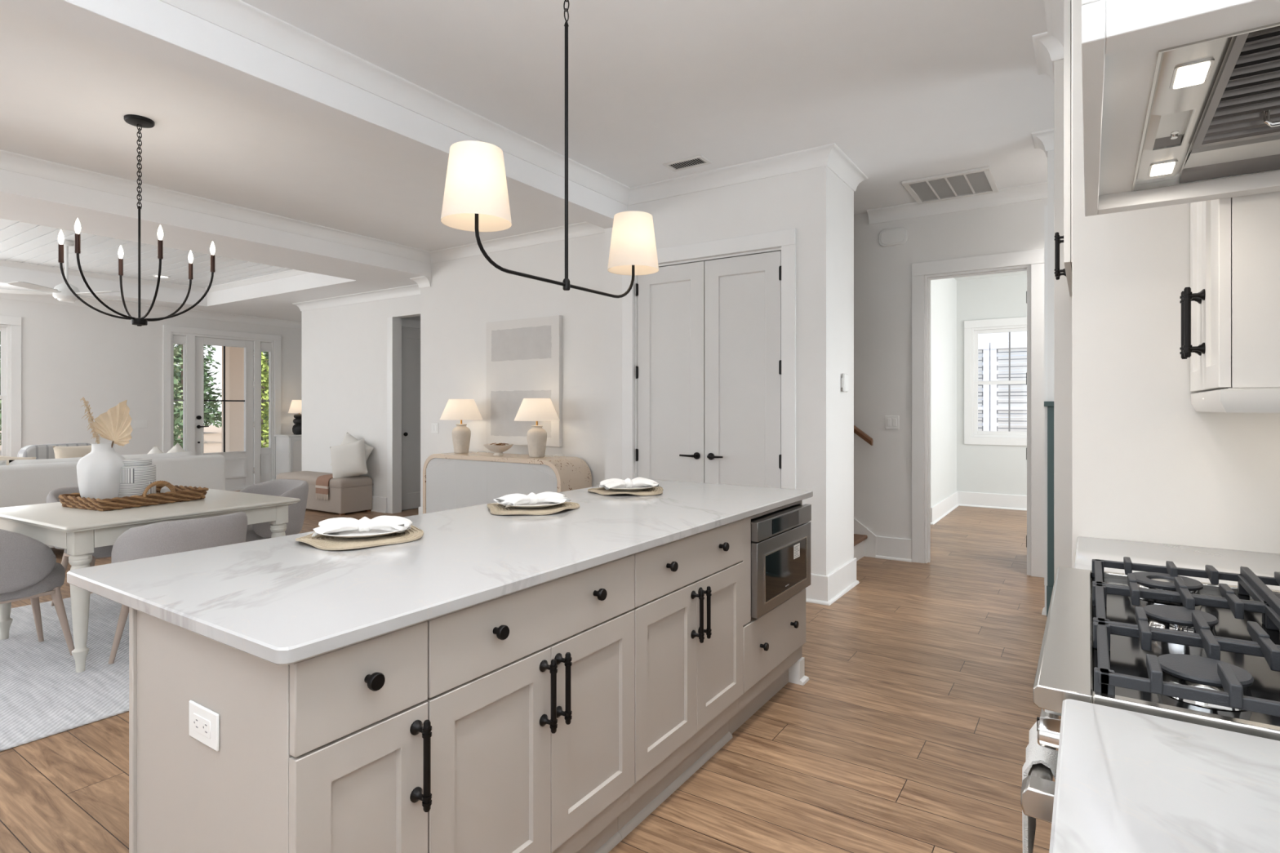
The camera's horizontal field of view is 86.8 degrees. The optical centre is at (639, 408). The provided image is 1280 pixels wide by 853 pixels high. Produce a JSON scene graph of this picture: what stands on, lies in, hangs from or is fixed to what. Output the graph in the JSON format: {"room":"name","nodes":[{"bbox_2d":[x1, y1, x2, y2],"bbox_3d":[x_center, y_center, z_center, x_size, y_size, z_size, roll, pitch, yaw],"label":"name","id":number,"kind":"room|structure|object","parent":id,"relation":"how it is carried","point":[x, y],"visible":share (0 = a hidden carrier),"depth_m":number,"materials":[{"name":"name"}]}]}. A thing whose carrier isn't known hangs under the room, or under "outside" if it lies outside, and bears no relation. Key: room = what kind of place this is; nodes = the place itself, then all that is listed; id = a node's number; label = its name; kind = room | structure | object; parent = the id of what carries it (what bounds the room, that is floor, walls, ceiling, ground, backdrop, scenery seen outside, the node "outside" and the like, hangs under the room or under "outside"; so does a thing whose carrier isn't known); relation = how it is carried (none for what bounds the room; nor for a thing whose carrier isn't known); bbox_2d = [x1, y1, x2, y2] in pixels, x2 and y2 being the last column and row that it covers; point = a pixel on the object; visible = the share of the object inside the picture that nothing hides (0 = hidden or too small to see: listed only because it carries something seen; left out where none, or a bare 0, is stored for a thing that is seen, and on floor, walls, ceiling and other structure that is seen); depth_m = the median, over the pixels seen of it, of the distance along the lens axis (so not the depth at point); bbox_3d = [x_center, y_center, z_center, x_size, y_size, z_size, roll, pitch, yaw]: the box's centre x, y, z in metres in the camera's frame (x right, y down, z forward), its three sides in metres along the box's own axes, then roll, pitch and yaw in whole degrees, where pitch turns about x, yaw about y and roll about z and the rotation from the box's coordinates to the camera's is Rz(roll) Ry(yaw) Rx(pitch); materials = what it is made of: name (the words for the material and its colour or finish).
{"room":"kitchen","nodes":[
{"label":"kitchen","id":0,"kind":"room"},
{"bbox_2d":[0,217,291,287],"bbox_3d":[-5.956,-1.795,7.032,3.600,0.120,4.280,0,0,34],"label":"ceiling","id":1,"kind":"structure","parent":0,"point":[20,242],"depth_m":7.80,"materials":[{"name":"paint"}]},
{"bbox_2d":[0,240,142,302],"bbox_3d":[-5.936,-1.420,7.072,1.284,0.630,1.236,0,0,34],"label":"ceiling fan","id":2,"kind":"object","parent":1,"relation":"hanging from","point":[61,292],"visible":0.88,"depth_m":6.94,"materials":[{"name":"white plastic"}]},
{"bbox_2d":[0,297,301,454],"bbox_3d":[-7.517,-0.210,7.275,2.270,3.050,10.220,0,0,34],"label":"wall","id":3,"kind":"structure","parent":0,"point":[70,353],"depth_m":9.24,"materials":[{"name":"paint"}]},
{"bbox_2d":[0,324,10,457],"bbox_3d":[-8.280,-0.115,8.052,0.099,1.860,1.170,0,0,34],"label":"window","id":4,"kind":"structure","parent":3,"relation":"in","point":[5,396],"depth_m":8.49,"materials":[{"name":"paint"}]},
{"bbox_2d":[0,315,21,457],"bbox_3d":[-8.229,-0.115,8.017,0.023,2.080,1.370,0,0,34],"label":"trim","id":5,"kind":"structure","parent":3,"relation":"attached to","point":[15,322],"depth_m":8.53,"materials":[{"name":"paint"}]},
{"bbox_2d":[0,259,310,293],"bbox_3d":[-5.956,-1.702,7.032,3.600,0.065,4.280,0,0,34],"label":"trim","id":6,"kind":"structure","parent":3,"relation":"attached to","point":[2,263],"depth_m":8.82,"materials":[{"name":"paint"}]},
{"bbox_2d":[0,275,431,328],"bbox_3d":[-6.258,-1.421,6.369,5.130,0.108,10.100,0,0,34],"label":"trim","id":7,"kind":"structure","parent":3,"relation":"attached to","point":[422,282],"depth_m":9.19,"materials":[{"name":"paint"}]},
{"bbox_2d":[162,324,280,479],"bbox_3d":[-6.499,0.050,10.626,0.023,2.530,1.730,0,0,34],"label":"trim","id":8,"kind":"structure","parent":3,"relation":"attached to","point":[166,330],"depth_m":10.15,"materials":[{"name":"paint"}]},
{"bbox_2d":[171,332,274,491],"bbox_3d":[-6.536,0.095,10.650,0.135,2.440,1.530,0,0,34],"label":"door","id":9,"kind":"structure","parent":3,"relation":"in","point":[255,464],"depth_m":10.76,"materials":[{"name":"paint"}]},
{"bbox_2d":[189,700,219,751],"bbox_3d":[-0.860,0.625,1.333,0.118,0.072,0.008,0,0,34],"label":"power outlet","id":10,"kind":"object","parent":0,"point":[204,722],"visible":1,"depth_m":1.32,"materials":[{"name":"white plastic"}]},
{"bbox_2d":[193,713,210,738],"bbox_3d":[-0.861,0.625,1.331,0.068,0.034,0.002,0,0,34],"label":"receptacle","id":11,"kind":"object","parent":10,"relation":"attached to","point":[202,722],"depth_m":1.33,"materials":[{"name":"white plastic"}]},
{"bbox_2d":[301,294,420,497],"bbox_3d":[-3.047,-0.210,9.429,3.040,3.050,1.690,0,0,34],"label":"wall","id":12,"kind":"structure","parent":0,"point":[344,348],"depth_m":8.98,"materials":[{"name":"paint"}]},
{"bbox_2d":[401,315,420,511],"bbox_3d":[-1.893,-0.210,9.324,1.460,3.050,2.790,0,0,34],"label":"wall","id":13,"kind":"structure","parent":0,"point":[417,317],"depth_m":8.82,"materials":[{"name":"paint"}]},
{"bbox_2d":[386,316,401,513],"bbox_3d":[-3.088,0.090,8.515,0.102,2.450,0.136,0,0,34],"label":"trim","id":14,"kind":"structure","parent":13,"relation":"attached to","point":[393,324],"depth_m":8.47,"materials":[{"name":"paint"}]},
{"bbox_2d":[401,318,420,510],"bbox_3d":[-2.790,0.085,8.998,0.086,2.460,1.005,0,0,34],"label":"door","id":15,"kind":"structure","parent":13,"relation":"in","point":[411,338],"depth_m":8.77,"materials":[{"name":"paint"}]},
{"bbox_2d":[420,232,604,506],"bbox_3d":[-1.162,-0.210,6.997,3.030,3.050,0.280,0,0,34],"label":"wall","id":16,"kind":"structure","parent":0,"point":[465,294],"depth_m":6.93,"materials":[{"name":"paint"}]},
{"bbox_2d":[486,315,561,447],"bbox_3d":[-1.183,-0.260,6.817,0.995,1.270,0.043,0,0,34],"label":"wall art","id":17,"kind":"object","parent":16,"relation":"attached to","point":[524,356],"visible":0.89,"depth_m":6.81,"materials":[{"name":"beige paper"}]},
{"bbox_2d":[0,0,1053,321],"bbox_3d":[-2.752,-1.665,4.644,13.120,0.380,11.500,0,0,34],"label":"ceiling","id":18,"kind":"structure","parent":0,"point":[907,90],"depth_m":3.97,"materials":[{"name":"paint"}]},
{"bbox_2d":[57,114,215,326],"bbox_3d":[-3.011,-1.114,4.072,0.785,1.242,0.719,0,0,34],"label":"chandelier","id":19,"kind":"object","parent":18,"relation":"hanging from","point":[138,121],"visible":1,"depth_m":4.07,"materials":[{"name":"black metal"}]},
{"bbox_2d":[0,0,627,228],"bbox_3d":[-2.318,-1.605,2.304,0.230,0.260,7.680,0,0,34],"label":"ceiling beam","id":20,"kind":"structure","parent":18,"relation":"attached to","point":[157,31],"depth_m":3.13,"materials":[{"name":"paint"}]},
{"bbox_2d":[440,0,658,297],"bbox_3d":[-0.270,-1.084,2.488,0.217,1.302,1.092,0,0,34],"label":"linear pendant","id":21,"kind":"object","parent":18,"relation":"hanging from","point":[476,197],"visible":1,"depth_m":2.20,"materials":[{"name":"white fabric"}]},
{"bbox_2d":[662,155,711,171],"bbox_3d":[0.335,-1.730,4.793,0.310,0.009,0.170,0,0,34],"label":"ceiling vent","id":22,"kind":"object","parent":18,"relation":"in","point":[696,161],"visible":1,"depth_m":4.79,"materials":[{"name":"white metal"}]},
{"bbox_2d":[901,166,999,204],"bbox_3d":[2.426,-1.725,5.279,0.600,0.020,0.630,0,0,34],"label":"ceiling vent","id":23,"kind":"object","parent":18,"relation":"in","point":[976,181],"visible":1,"depth_m":5.25,"materials":[{"name":"white metal"}]},
{"bbox_2d":[0,490,1061,852],"bbox_3d":[-1.963,1.345,5.381,13.620,0.060,13.600,0,0,34],"label":"floor","id":24,"kind":"structure","parent":0,"point":[908,731],"depth_m":2.62,"materials":[{"name":"brown wood"}]},
{"bbox_2d":[17,443,91,459],"bbox_3d":[-6.437,0.866,7.700,0.760,0.902,0.860,0,0,24],"label":"armchair","id":25,"kind":"object","parent":24,"relation":"on","point":[44,451],"visible":0.2,"depth_m":7.61,"materials":[{"name":"grey fabric"}]},
{"bbox_2d":[53,444,91,458],"bbox_3d":[-6.326,0.615,7.650,0.182,0.396,0.501,0,0,21],"label":"throw pillow","id":26,"kind":"object","parent":25,"relation":"on","point":[60,452],"visible":0.21,"depth_m":7.53,"materials":[{"name":"beige fabric"}]},
{"bbox_2d":[0,593,128,751],"bbox_3d":[-3.225,1.309,3.560,2.380,0.012,3.070,0,0,34],"label":"area rug","id":27,"kind":"object","parent":24,"relation":"on","point":[42,695],"visible":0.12,"depth_m":3.28,"materials":[{"name":"grey carpet"}]},
{"bbox_2d":[0,528,74,655],"bbox_3d":[-3.308,0.922,3.441,0.550,0.768,0.585,0,0,31],"label":"dining chair","id":28,"kind":"object","parent":27,"relation":"on","point":[29,568],"visible":0.99,"depth_m":3.40,"materials":[{"name":"grey fabric"}]},
{"bbox_2d":[45,486,113,606],"bbox_3d":[-3.616,0.922,4.554,0.585,0.768,0.550,0,0,30],"label":"dining chair","id":29,"kind":"object","parent":27,"relation":"on","point":[104,552],"visible":0.11,"depth_m":4.39,"materials":[{"name":"grey fabric"}]},
{"bbox_2d":[0,488,300,672],"bbox_3d":[-2.925,0.936,4.030,1.130,0.733,1.205,0,0,30],"label":"dining table","id":30,"kind":"object","parent":27,"relation":"on","point":[77,531],"visible":0.63,"depth_m":3.59,"materials":[{"name":"beige paint"}]},
{"bbox_2d":[57,480,208,511],"bbox_3d":[-3.029,0.498,4.072,0.471,0.144,0.608,0,0,25],"label":"serving tray","id":31,"kind":"object","parent":30,"relation":"on","point":[177,493],"visible":0.8,"depth_m":3.91,"materials":[{"name":"brown wicker"}]},
{"bbox_2d":[76,443,125,499],"bbox_3d":[-3.181,0.381,4.016,0.246,0.343,0.256,0,0,34],"label":"ceramic vase","id":32,"kind":"object","parent":31,"relation":"on","point":[98,472],"visible":0.84,"depth_m":3.93,"materials":[{"name":"white ceramic"}]},
{"bbox_2d":[93,400,133,448],"bbox_3d":[-3.103,0.221,3.995,0.239,0.538,0.063,0,0,4],"label":"palm","id":33,"kind":"object","parent":32,"relation":"in","point":[113,424],"visible":0.98,"depth_m":4.00,"materials":[{"name":"beige plant"}]},
{"bbox_2d":[118,458,155,497],"bbox_3d":[-3.050,0.430,4.098,0.196,0.244,0.196,0,0,34],"label":"ceramic canister","id":34,"kind":"object","parent":31,"relation":"on","point":[136,474],"visible":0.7,"depth_m":4.03,"materials":[{"name":"white ceramic"}]},
{"bbox_2d":[108,511,247,664],"bbox_3d":[-2.357,0.922,3.484,0.585,0.768,0.550,0,0,32],"label":"dining chair","id":35,"kind":"object","parent":27,"relation":"on","point":[168,537],"visible":0.41,"depth_m":3.26,"materials":[{"name":"grey fabric"}]},
{"bbox_2d":[238,479,308,542],"bbox_3d":[-2.706,0.922,4.843,0.550,0.768,0.585,0,0,31],"label":"dining chair","id":36,"kind":"object","parent":27,"relation":"on","point":[292,488],"visible":0.41,"depth_m":4.84,"materials":[{"name":"grey fabric"}]},
{"bbox_2d":[0,451,225,547],"bbox_3d":[-5.433,0.884,6.266,0.980,0.867,2.580,0,0,34],"label":"sofa","id":37,"kind":"object","parent":24,"relation":"on","point":[22,482],"visible":0.42,"depth_m":5.98,"materials":[{"name":"fabric"}]},
{"bbox_2d":[8,457,82,465],"bbox_3d":[-5.266,0.700,6.155,0.220,0.500,0.710,0,0,34],"label":"cushion","id":38,"kind":"object","parent":37,"relation":"on","point":[15,462],"depth_m":6.01,"materials":[{"name":"fabric"}]},
{"bbox_2d":[120,451,191,458],"bbox_3d":[-4.865,0.700,6.759,0.220,0.500,0.710,0,0,34],"label":"cushion","id":39,"kind":"object","parent":37,"relation":"on","point":[187,453],"depth_m":6.76,"materials":[{"name":"fabric"}]},
{"bbox_2d":[128,607,292,852],"bbox_3d":[-0.873,0.873,1.355,0.638,0.884,0.030,0,0,34],"label":"island end panel","id":40,"kind":"object","parent":24,"relation":"on","point":[186,795],"visible":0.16,"depth_m":1.35,"materials":[{"name":"beige paint"}]},
{"bbox_2d":[274,434,301,475],"bbox_3d":[-5.667,0.880,11.442,0.469,0.870,0.790,0,0,34],"label":"base cabinet","id":41,"kind":"object","parent":24,"relation":"on","point":[288,446],"visible":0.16,"depth_m":11.11,"materials":[{"name":"paint"}]},
{"bbox_2d":[275,471,373,515],"bbox_3d":[-4.146,1.090,8.854,1.493,0.450,0.453,0,0,34],"label":"storage bench","id":42,"kind":"object","parent":24,"relation":"on","point":[352,494],"visible":0.79,"depth_m":8.47,"materials":[{"name":"beige fabric"}]},
{"bbox_2d":[275,471,372,487],"bbox_3d":[-4.147,0.917,8.856,1.490,0.105,0.450,0,0,34],"label":"cushion","id":43,"kind":"object","parent":42,"relation":"on","point":[310,477],"depth_m":8.59,"materials":[{"name":"beige fabric"}]},
{"bbox_2d":[329,438,368,478],"bbox_3d":[-3.655,0.655,8.494,0.567,0.552,0.221,0,0,4],"label":"throw pillow","id":44,"kind":"object","parent":42,"relation":"on","point":[348,460],"visible":0.96,"depth_m":8.42,"materials":[{"name":"beige fabric"}]},
{"bbox_2d":[288,621,431,852],"bbox_3d":[-0.760,0.873,1.444,0.677,0.884,0.282,0,0,34],"label":"base cabinet","id":45,"kind":"object","parent":24,"relation":"on","point":[361,734],"visible":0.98,"depth_m":1.27,"materials":[{"name":"beige paint"}]},
{"bbox_2d":[422,451,591,514],"bbox_3d":[-1.344,0.890,6.650,1.850,0.850,0.450,0,0,34],"label":"sideboard","id":46,"kind":"object","parent":24,"relation":"on","point":[451,481],"visible":0.59,"depth_m":6.47,"materials":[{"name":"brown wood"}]},
{"bbox_2d":[440,399,488,453],"bbox_3d":[-1.839,0.187,6.978,0.437,0.555,0.430,0,0,34],"label":"table lamp","id":47,"kind":"object","parent":46,"relation":"on","point":[460,410],"visible":1,"depth_m":6.89,"materials":[{"name":"ceramic"}]},
{"bbox_2d":[514,398,564,457],"bbox_3d":[-0.972,0.187,6.403,0.437,0.555,0.430,0,0,34],"label":"table lamp","id":48,"kind":"object","parent":46,"relation":"on","point":[536,410],"visible":1,"depth_m":6.31,"materials":[{"name":"ceramic"}]},
{"bbox_2d":[424,554,634,852],"bbox_3d":[-0.471,0.873,1.880,0.677,0.884,0.762,0,0,34],"label":"base cabinet","id":49,"kind":"object","parent":24,"relation":"on","point":[531,700],"visible":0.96,"depth_m":1.67,"materials":[{"name":"beige paint"}]},
{"bbox_2d":[617,519,743,839],"bbox_3d":[-0.048,0.873,2.517,0.677,0.884,0.766,0,0,34],"label":"base cabinet","id":50,"kind":"object","parent":24,"relation":"on","point":[688,609],"visible":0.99,"depth_m":2.30,"materials":[{"name":"beige paint"}]},
{"bbox_2d":[728,500,811,733],"bbox_3d":[0.360,0.873,3.144,0.665,0.884,0.728,0,0,34],"label":"base cabinet","id":51,"kind":"object","parent":24,"relation":"on","point":[773,642],"depth_m":2.91,"materials":[{"name":"beige paint"}]},
{"bbox_2d":[66,479,813,665],"bbox_3d":[-0.286,0.415,2.475,0.990,0.030,2.600,0,0,34],"label":"countertop","id":52,"kind":"structure","parent":51,"relation":"on","point":[282,600],"depth_m":1.68,"materials":[{"name":"white stone"}]},
{"bbox_2d":[295,524,423,550],"bbox_3d":[-0.860,0.389,2.092,0.361,0.018,0.362,0,0,43],"label":"placemat","id":53,"kind":"object","parent":52,"relation":"on","point":[322,542],"visible":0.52,"depth_m":1.99,"materials":[{"name":"beige wicker"}]},
{"bbox_2d":[320,524,411,538],"bbox_3d":[-0.853,0.381,2.098,0.273,0.023,0.273,0,0,34],"label":"dinner plate","id":54,"kind":"object","parent":53,"relation":"on","point":[372,533],"visible":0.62,"depth_m":2.05,"materials":[{"name":"white ceramic"}]},
{"bbox_2d":[311,515,413,537],"bbox_3d":[-0.853,0.359,2.099,0.273,0.046,0.162,0,0,-14],"label":"napkin","id":55,"kind":"object","parent":54,"relation":"on","point":[393,523],"visible":0.98,"depth_m":2.07,"materials":[{"name":"white fabric"}]},
{"bbox_2d":[487,502,579,515],"bbox_3d":[-0.440,0.389,2.672,0.362,0.018,0.361,0,0,30],"label":"placemat","id":56,"kind":"object","parent":52,"relation":"on","point":[495,508],"visible":0.58,"depth_m":2.60,"materials":[{"name":"beige wicker"}]},
{"bbox_2d":[497,501,565,509],"bbox_3d":[-0.429,0.381,2.700,0.273,0.023,0.273,0,0,34],"label":"dinner plate","id":57,"kind":"object","parent":56,"relation":"on","point":[538,505],"visible":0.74,"depth_m":2.61,"materials":[{"name":"white ceramic"}]},
{"bbox_2d":[493,491,571,507],"bbox_3d":[-0.429,0.359,2.700,0.274,0.046,0.162,0,0,-29],"label":"napkin","id":58,"kind":"object","parent":57,"relation":"on","point":[547,496],"visible":1,"depth_m":2.68,"materials":[{"name":"white fabric"}]},
{"bbox_2d":[587,486,663,495],"bbox_3d":[-0.045,0.389,3.234,0.358,0.018,0.368,0,0,-35],"label":"placemat","id":59,"kind":"object","parent":52,"relation":"on","point":[602,491],"visible":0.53,"depth_m":3.16,"materials":[{"name":"beige wicker"}]},
{"bbox_2d":[600,485,655,491],"bbox_3d":[-0.057,0.381,3.253,0.273,0.023,0.273,0,0,34],"label":"dinner plate","id":60,"kind":"object","parent":59,"relation":"on","point":[633,488],"visible":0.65,"depth_m":3.17,"materials":[{"name":"white ceramic"}]},
{"bbox_2d":[597,477,658,489],"bbox_3d":[-0.058,0.358,3.255,0.273,0.047,0.162,0,0,-20],"label":"napkin","id":61,"kind":"object","parent":60,"relation":"on","point":[637,482],"visible":1,"depth_m":3.23,"materials":[{"name":"white fabric"}]},
{"bbox_2d":[1053,58,1071,581],"bbox_3d":[2.321,-0.209,3.081,0.736,3.049,0.260,0,0,34],"label":"panel","id":62,"kind":"object","parent":24,"relation":"on","point":[1062,300],"visible":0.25,"depth_m":3.16,"materials":[{"name":"white paint"}]},
{"bbox_2d":[1020,556,1279,823],"bbox_3d":[1.062,0.832,1.157,0.659,0.966,0.867,0,0,34],"label":"gas range","id":63,"kind":"object","parent":24,"relation":"on","point":[1157,642],"visible":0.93,"depth_m":1.08,"materials":[{"name":"metal"}]},
{"bbox_2d":[1022,716,1057,852],"bbox_3d":[0.680,0.653,1.139,0.054,0.203,0.184,0,0,34],"label":"dish towel","id":64,"kind":"object","parent":63,"relation":"hanging from","point":[1036,753],"visible":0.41,"depth_m":1.09,"materials":[{"name":"white fabric"}]},
{"bbox_2d":[1091,577,1279,726],"bbox_3d":[1.090,0.413,1.139,0.551,0.013,0.831,0,0,34],"label":"cooktop","id":65,"kind":"object","parent":63,"relation":"in","point":[1126,656],"depth_m":1.13,"materials":[{"name":"black metal"}]},
{"bbox_2d":[1071,0,1279,568],"bbox_3d":[1.707,-0.209,2.072,0.644,3.049,0.300,0,0,34],"label":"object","id":66,"kind":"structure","parent":24,"relation":"on","point":[1148,466],"depth_m":2.02,"materials":[{"name":"white paint"}]},
{"bbox_3d":[0.202,0.873,-0.182,0.663,0.884,2.280,0,0,34],"label":"base cabinet","id":67,"kind":"object","parent":24,"relation":"on","visible":0},
{"bbox_2d":[1048,699,1279,852],"bbox_3d":[0.211,0.415,-0.197,0.630,0.030,2.305,0,0,34],"label":"countertop","id":68,"kind":"structure","parent":67,"relation":"on","point":[1126,781],"depth_m":0.72,"materials":[{"name":"white stone"}]},
{"bbox_3d":[1.470,0.873,1.731,0.663,0.884,0.526,0,0,34],"label":"base cabinet","id":69,"kind":"object","parent":24,"relation":"on","visible":0},
{"bbox_2d":[1074,536,1279,590],"bbox_3d":[1.484,0.415,1.722,0.630,0.030,0.530,0,0,34],"label":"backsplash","id":70,"kind":"structure","parent":69,"relation":"on","point":[1088,548],"depth_m":1.83,"materials":[{"name":"white stone"}]},
{"bbox_2d":[604,165,853,575],"bbox_3d":[0.656,-0.210,5.324,1.850,3.050,0.640,0,0,34],"label":"wall","id":71,"kind":"structure","parent":0,"point":[816,202],"depth_m":4.76,"materials":[{"name":"paint"}]},
{"bbox_2d":[0,149,604,263],"bbox_3d":[-3.444,-1.681,3.393,2.850,0.108,8.250,0,0,34],"label":"trim","id":72,"kind":"structure","parent":71,"relation":"attached to","point":[9,161],"depth_m":6.01,"materials":[{"name":"paint"}]},
{"bbox_2d":[160,0,868,205],"bbox_3d":[-1.312,-1.681,2.072,1.704,0.108,8.404,0,0,34],"label":"trim","id":73,"kind":"structure","parent":71,"relation":"attached to","point":[239,17],"depth_m":3.96,"materials":[{"name":"paint"}]},
{"bbox_2d":[635,247,781,488],"bbox_3d":[0.492,0.095,5.094,1.250,2.440,0.165,0,0,34],"label":"door","id":74,"kind":"structure","parent":71,"relation":"in","point":[708,331],"depth_m":5.05,"materials":[{"name":"paint"}]},
{"bbox_2d":[622,227,795,488],"bbox_3d":[0.465,0.040,5.053,1.450,2.550,0.023,0,0,34],"label":"trim","id":75,"kind":"structure","parent":71,"relation":"attached to","point":[785,238],"depth_m":4.75,"materials":[{"name":"paint"}]},
{"bbox_2d":[805,557,859,605],"bbox_3d":[1.353,1.220,4.862,0.242,0.190,0.704,0,0,34],"label":"baseboard","id":76,"kind":"structure","parent":71,"relation":"attached to","point":[827,589],"depth_m":4.60,"materials":[{"name":"paint"}]},
{"bbox_2d":[853,198,1047,539],"bbox_3d":[2.381,-0.210,5.836,3.920,3.050,0.120,0,0,34],"label":"wall","id":77,"kind":"structure","parent":0,"point":[882,275],"depth_m":5.88,"materials":[{"name":"paint"}]},
{"bbox_2d":[875,535,911,562],"bbox_3d":[2.198,1.220,5.867,0.300,0.190,0.032,0,0,34],"label":"baseboard","id":78,"kind":"structure","parent":77,"relation":"attached to","point":[886,548],"depth_m":5.86,"materials":[{"name":"paint"}]},
{"bbox_2d":[879,226,907,246],"bbox_3d":[2.194,-1.485,5.869,0.235,0.145,0.032,0,0,34],"label":"door chime","id":79,"kind":"object","parent":77,"relation":"attached to","point":[896,236],"visible":1,"depth_m":5.85,"materials":[{"name":"white plastic"}]},
{"bbox_2d":[866,181,1047,224],"bbox_3d":[2.934,-1.681,5.348,2.220,0.108,0.084,0,0,34],"label":"trim","id":80,"kind":"structure","parent":77,"relation":"attached to","point":[1036,191],"depth_m":5.56,"materials":[{"name":"paint"}]},
{"bbox_2d":[911,248,1044,577],"bbox_3d":[2.985,0.095,5.886,0.789,2.440,0.870,0,0,34],"label":"door frame","id":81,"kind":"structure","parent":77,"relation":"in","point":[1022,268],"depth_m":5.73,"materials":[{"name":"paint"}]},
{"bbox_2d":[930,274,1026,507],"bbox_3d":[4.612,-0.205,6.757,4.020,3.040,3.880,0,0,34],"label":"wall","id":82,"kind":"structure","parent":0,"point":[956,465],"depth_m":8.81,"materials":[{"name":"paint"}]},
{"bbox_2d":[930,491,1026,524],"bbox_3d":[5.111,1.220,7.510,3.780,0.190,1.832,0,0,34],"label":"baseboard","id":83,"kind":"structure","parent":82,"relation":"attached to","point":[1015,502],"depth_m":8.83,"materials":[{"name":"paint"}]},
{"bbox_2d":[964,316,1026,445],"bbox_3d":[4.799,-0.343,8.803,1.060,1.655,0.023,0,0,34],"label":"trim","id":84,"kind":"structure","parent":82,"relation":"attached to","point":[968,325],"depth_m":9.04,"materials":[{"name":"paint"}]},
{"bbox_2d":[971,324,1026,438],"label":"window","id":85,"kind":"structure","parent":82,"relation":"in","point":[975,331],"depth_m":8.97,"materials":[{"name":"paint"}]},
{"bbox_2d":[1031,0,1063,83],"bbox_3d":[1.978,-1.681,2.639,0.820,0.108,1.544,0,0,34],"label":"trim","id":86,"kind":"structure","parent":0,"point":[1048,46],"depth_m":3.14,"materials":[{"name":"paint"}]},
{"bbox_2d":[1047,150,1053,401],"bbox_3d":[3.372,-0.210,3.835,1.818,3.050,0.120,0,0,34],"label":"wall","id":87,"kind":"structure","parent":0,"point":[1050,153],"depth_m":4.28,"materials":[{"name":"paint"}]},
{"bbox_2d":[1031,128,1053,157],"bbox_3d":[3.337,-1.681,3.859,1.902,0.108,0.288,0,0,34],"label":"trim","id":88,"kind":"structure","parent":87,"relation":"attached to","point":[1042,140],"depth_m":4.27,"materials":[{"name":"paint"}]},
{"bbox_2d":[1041,204,1047,615],"bbox_3d":[2.601,0.015,4.347,0.032,2.600,0.120,0,0,34],"label":"trim","id":89,"kind":"structure","parent":87,"relation":"attached to","point":[1044,610],"depth_m":4.29,"materials":[{"name":"paint"}]},
{"bbox_2d":[1044,401,1053,617],"bbox_3d":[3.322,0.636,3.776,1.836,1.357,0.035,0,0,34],"label":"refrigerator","id":90,"kind":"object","parent":87,"relation":"attached to","point":[1050,405],"depth_m":4.27,"materials":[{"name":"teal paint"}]},
{"bbox_3d":[1.357,-0.210,0.852,0.120,3.050,9.320,0,0,34],"label":"wall","id":91,"kind":"structure","parent":0,"visible":0},
{"bbox_2d":[1054,0,1071,296],"bbox_3d":[2.010,-1.125,2.595,0.717,1.219,0.883,0,0,34],"label":"upper cabinet","id":92,"kind":"object","parent":91,"relation":"attached to","point":[1067,236],"visible":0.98,"depth_m":2.40,"materials":[{"name":"white paint"}]},
{"bbox_2d":[1081,0,1279,216],"bbox_3d":[1.085,-1.102,1.100,0.608,1.264,0.947,0,0,34],"label":"range hood","id":93,"kind":"object","parent":91,"relation":"attached to","point":[1181,98],"visible":1,"depth_m":1.11,"materials":[{"name":"paint"}]},
{"bbox_2d":[1179,191,1279,413],"bbox_3d":[1.578,-0.810,1.655,0.397,1.640,0.534,0,0,34],"label":"upper cabinet","id":94,"kind":"object","parent":91,"relation":"attached to","point":[1230,308],"visible":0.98,"depth_m":1.51,"materials":[{"name":"white paint"}]},
{"bbox_3d":[1.076,-0.210,5.957,1.610,3.050,1.120,0,0,34],"label":"wall","id":95,"kind":"structure","parent":0,"visible":0},
{"bbox_2d":[853,518,875,561],"bbox_3d":[1.204,0.715,5.951,1.450,1.200,0.990,0,0,34],"label":"trim","id":96,"kind":"structure","parent":95,"relation":"attached to","point":[864,540],"depth_m":5.97,"materials":[{"name":"paint"}]},
{"label":"outside","id":97,"kind":"structure","parent":0,"visible":0},
{"bbox_2d":[0,425,266,456],"bbox_3d":[-28.408,1.725,30.833,58.570,0.180,100.000,0,0,34],"label":"ground","id":98,"kind":"structure","parent":97,"point":[212,434],"depth_m":35.13,"materials":[{"name":"beige concrete"}]},
{"bbox_2d":[173,344,222,440],"bbox_3d":[-20.486,-5.420,30.671,3.108,14.116,3.120,0,0,34],"label":"pine tree","id":99,"kind":"object","parent":98,"relation":"on","point":[209,357],"visible":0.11,"depth_m":30.79,"materials":[{"name":"green plant"}]},
{"bbox_2d":[261,351,268,448],"bbox_3d":[-9.391,0.107,16.621,1.240,3.067,1.262,0,0,34],"label":"leafy tree","id":100,"kind":"object","parent":98,"relation":"on","point":[264,367],"visible":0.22,"depth_m":16.50,"materials":[{"name":"green plant"}]},
{"bbox_3d":[-7.780,1.490,11.457,2.770,0.290,7.500,0,0,34],"label":"floor","id":101,"kind":"structure","parent":98,"relation":"on","visible":0},
{"bbox_2d":[222,346,244,452],"bbox_3d":[-7.693,-0.055,12.827,0.380,2.800,0.380,0,0,34],"label":"porch column","id":102,"kind":"structure","parent":101,"relation":"on","point":[234,356],"depth_m":12.71,"materials":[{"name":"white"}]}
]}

